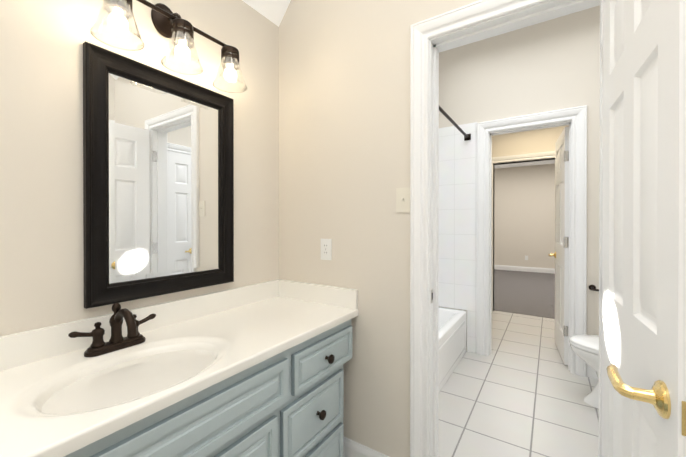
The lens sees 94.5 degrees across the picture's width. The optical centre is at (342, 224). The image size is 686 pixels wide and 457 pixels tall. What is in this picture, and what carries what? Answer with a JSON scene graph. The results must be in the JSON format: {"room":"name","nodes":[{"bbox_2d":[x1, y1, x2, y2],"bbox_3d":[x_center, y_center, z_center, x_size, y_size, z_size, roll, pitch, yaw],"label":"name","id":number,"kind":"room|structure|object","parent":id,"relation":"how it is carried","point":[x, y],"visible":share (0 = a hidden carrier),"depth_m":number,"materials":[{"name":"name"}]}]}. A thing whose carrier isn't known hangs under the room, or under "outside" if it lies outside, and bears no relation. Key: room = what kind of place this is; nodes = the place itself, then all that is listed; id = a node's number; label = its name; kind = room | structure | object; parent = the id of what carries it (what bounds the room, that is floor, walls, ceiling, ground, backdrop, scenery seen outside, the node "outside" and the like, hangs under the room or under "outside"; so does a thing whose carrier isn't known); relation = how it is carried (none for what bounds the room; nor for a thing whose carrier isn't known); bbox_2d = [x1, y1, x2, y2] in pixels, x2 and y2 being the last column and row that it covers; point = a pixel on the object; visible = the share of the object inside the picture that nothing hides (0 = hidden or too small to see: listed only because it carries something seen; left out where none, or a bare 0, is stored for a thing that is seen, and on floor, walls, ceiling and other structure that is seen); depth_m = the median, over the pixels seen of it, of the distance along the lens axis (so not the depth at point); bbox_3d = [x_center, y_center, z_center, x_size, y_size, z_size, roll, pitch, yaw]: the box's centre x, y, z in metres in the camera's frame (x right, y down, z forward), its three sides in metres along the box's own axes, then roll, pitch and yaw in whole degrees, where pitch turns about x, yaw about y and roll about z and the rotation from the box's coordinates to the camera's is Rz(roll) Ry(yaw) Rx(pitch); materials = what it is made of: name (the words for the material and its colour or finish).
{"room":"bathroom","nodes":[
{"label":"bathroom","id":0,"kind":"room"},
{"bbox_2d":[0,0,278,335],"bbox_3d":[-0.364,-0.396,2.117,0.150,3.300,7.030,0,0,33],"label":"wall","id":1,"kind":"structure","parent":0,"point":[41,176],"depth_m":1.10,"materials":[{"name":"beige paint"}]},
{"bbox_2d":[83,41,233,308],"bbox_3d":[-0.741,-0.174,1.378,0.030,0.940,0.620,0,0,33],"label":"mirror","id":2,"kind":"object","parent":1,"relation":"attached to","point":[158,182],"visible":0.98,"depth_m":1.31,"materials":[{"name":"black wood"}]},
{"bbox_2d":[90,0,247,92],"bbox_3d":[-0.681,-0.793,1.302,0.211,0.296,0.628,0,0,33],"label":"sconce","id":3,"kind":"object","parent":1,"relation":"attached to","point":[168,22],"visible":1,"depth_m":1.27,"materials":[{"name":"clear glass"}]},
{"bbox_2d":[242,0,290,26],"bbox_3d":[-0.121,-1.558,-0.159,2.750,0.720,3.200,0,0,33],"label":"ceiling","id":4,"kind":"structure","parent":0,"point":[273,11],"depth_m":1.84,"materials":[{"name":"white paint"}]},
{"bbox_2d":[279,0,478,456],"bbox_3d":[0.790,-0.393,1.233,2.750,3.300,0.120,0,0,33],"label":"wall","id":5,"kind":"structure","parent":0,"point":[344,119],"depth_m":1.63,"materials":[{"name":"beige paint"}]},
{"bbox_2d":[321,239,331,259],"bbox_3d":[-0.094,0.137,1.738,0.072,0.116,0.008,0,0,33],"label":"duplex electrical outlet","id":6,"kind":"object","parent":5,"relation":"attached to","point":[326,249],"visible":1,"depth_m":1.73,"materials":[{"name":"white plastic"}]},
{"bbox_2d":[344,437,389,456],"bbox_3d":[0.156,1.191,1.575,0.377,0.130,0.013,0,0,33],"label":"baseboard","id":7,"kind":"structure","parent":5,"relation":"attached to","point":[352,448],"depth_m":1.62,"materials":[{"name":"white"}]},
{"bbox_2d":[396,187,409,212],"bbox_3d":[0.281,-0.114,1.485,0.072,0.116,0.017,0,0,33],"label":"switch plate","id":8,"kind":"object","parent":5,"relation":"attached to","point":[402,199],"visible":0.98,"depth_m":1.49,"materials":[{"name":"beige plastic"}]},
{"bbox_2d":[410,0,602,456],"bbox_3d":[0.681,0.172,1.306,0.790,2.170,0.167,0,0,33],"label":"door frame","id":9,"kind":"structure","parent":5,"relation":"attached to","point":[433,37],"depth_m":1.43,"materials":[{"name":"white wood"}]},
{"bbox_2d":[602,0,685,456],"bbox_3d":[0.753,0.219,0.794,0.179,2.055,0.622,0,0,33],"label":"entry door","id":10,"kind":"structure","parent":5,"relation":"in","point":[644,255],"depth_m":0.70,"materials":[{"name":"white painted wood"},{"name":"polished brass"}]},
{"bbox_2d":[438,310,598,456],"bbox_3d":[0.831,1.307,1.302,3.050,0.100,6.970,0,0,33],"label":"floor","id":11,"kind":"structure","parent":0,"point":[520,390],"depth_m":2.23,"materials":[{"name":"white tile"}]},
{"bbox_2d":[0,279,357,456],"bbox_3d":[-0.644,0.798,1.012,0.598,0.920,1.828,0,0,33],"label":"bathroom vanity","id":12,"kind":"object","parent":11,"relation":"on","point":[254,370],"visible":0.94,"depth_m":1.06,"materials":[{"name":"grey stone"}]},
{"bbox_2d":[68,303,155,356],"bbox_3d":[-0.762,0.357,1.097,0.165,0.159,0.267,0,0,33],"label":"faucet","id":13,"kind":"object","parent":12,"relation":"on","point":[99,346],"visible":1,"depth_m":1.08,"materials":[{"name":"brown metal"}]},
{"bbox_2d":[438,307,466,393],"bbox_3d":[0.456,1.052,2.582,0.697,0.400,1.740,0,0,33],"label":"bathtub","id":14,"kind":"object","parent":11,"relation":"on","point":[452,337],"visible":0.21,"depth_m":2.70,"materials":[{"name":"white ceramic"}]},
{"bbox_2d":[569,335,598,408],"bbox_3d":[1.960,0.859,2.097,0.758,0.790,0.490,0,0,33],"label":"toilet","id":15,"kind":"object","parent":11,"relation":"on","point":[584,348],"visible":0.08,"depth_m":2.19,"materials":[{"name":"white ceramic"}]},
{"bbox_2d":[439,5,599,367],"bbox_3d":[1.617,-0.400,2.939,2.260,3.300,0.120,0,0,33],"label":"wall","id":16,"kind":"structure","parent":0,"point":[550,65],"depth_m":2.79,"materials":[{"name":"beige paint"}]},
{"bbox_2d":[439,122,476,352],"bbox_3d":[0.491,0.132,2.556,0.800,2.240,1.759,0,0,33],"label":"wall tile","id":17,"kind":"structure","parent":16,"relation":"attached to","point":[457,221],"depth_m":3.16,"materials":[{"name":"white tile"}]},
{"bbox_2d":[439,106,470,140],"bbox_3d":[0.746,-0.852,2.385,0.060,0.060,1.743,0,0,33],"label":"rail","id":18,"kind":"object","parent":17,"relation":"attached to","point":[451,120],"visible":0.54,"depth_m":2.70,"materials":[{"name":"brown metal"}]},
{"bbox_2d":[477,105,586,376],"bbox_3d":[1.688,0.137,2.894,0.846,2.228,0.167,0,0,33],"label":"door frame","id":19,"kind":"structure","parent":16,"relation":"attached to","point":[574,119],"depth_m":2.72,"materials":[{"name":"white wood"}]},
{"bbox_2d":[548,127,568,364],"bbox_3d":[2.092,0.191,3.072,0.181,2.095,0.635,0,0,33],"label":"bathroom door","id":20,"kind":"structure","parent":16,"relation":"in","point":[561,254],"depth_m":2.94,"materials":[{"name":"white painted wood"},{"name":"nickel"},{"name":"polished brass"}]},
{"bbox_2d":[586,364,597,378],"bbox_3d":[2.257,1.187,2.444,0.601,0.130,0.013,0,0,33],"label":"baseboard","id":21,"kind":"structure","parent":16,"relation":"attached to","point":[590,372],"depth_m":2.59,"materials":[{"name":"white wood"}]},
{"bbox_2d":[589,285,598,290],"bbox_3d":[2.066,0.517,2.516,0.177,0.048,0.100,0,0,33],"label":"paper holder","id":22,"kind":"object","parent":16,"relation":"attached to","point":[592,287],"visible":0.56,"depth_m":2.58,"materials":[{"name":"brown metal"}]},
{"bbox_2d":[494,269,554,318],"bbox_3d":[3.952,1.286,6.191,5.800,0.104,4.630,0,0,33],"label":"floor carpet","id":23,"kind":"object","parent":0,"point":[525,293],"visible":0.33,"depth_m":5.67,"materials":[{"name":"grey carpet"}]},
{"bbox_2d":[494,164,554,268],"bbox_3d":[5.181,-0.419,8.058,6.100,3.300,0.150,0,0,33],"label":"wall","id":24,"kind":"structure","parent":0,"point":[524,211],"depth_m":8.21,"materials":[{"name":"beige paint"}]},
{"bbox_2d":[494,265,554,273],"bbox_3d":[5.136,1.167,7.995,5.800,0.130,0.013,0,0,33],"label":"baseboard","id":25,"kind":"structure","parent":24,"relation":"attached to","point":[499,267],"depth_m":8.24,"materials":[{"name":"white wood"}]},
{"bbox_2d":[495,160,554,168],"bbox_3d":[3.927,-1.562,6.143,5.800,0.100,4.420,0,0,33],"label":"ceiling","id":26,"kind":"structure","parent":0,"point":[526,164],"depth_m":8.04,"materials":[{"name":"white paint"}]},
{"bbox_2d":[492,125,568,299],"bbox_3d":[2.589,-0.405,4.310,2.380,3.300,0.120,0,0,33],"label":"wall","id":27,"kind":"structure","parent":0,"point":[531,141],"depth_m":4.31,"materials":[{"name":"beige paint"}]},
{"bbox_2d":[492,151,554,310],"bbox_3d":[2.696,0.146,4.229,1.430,2.200,0.144,0,0,33],"label":"door frame","id":28,"kind":"structure","parent":27,"relation":"attached to","point":[532,157],"depth_m":4.43,"materials":[{"name":"white wood"}]}
]}

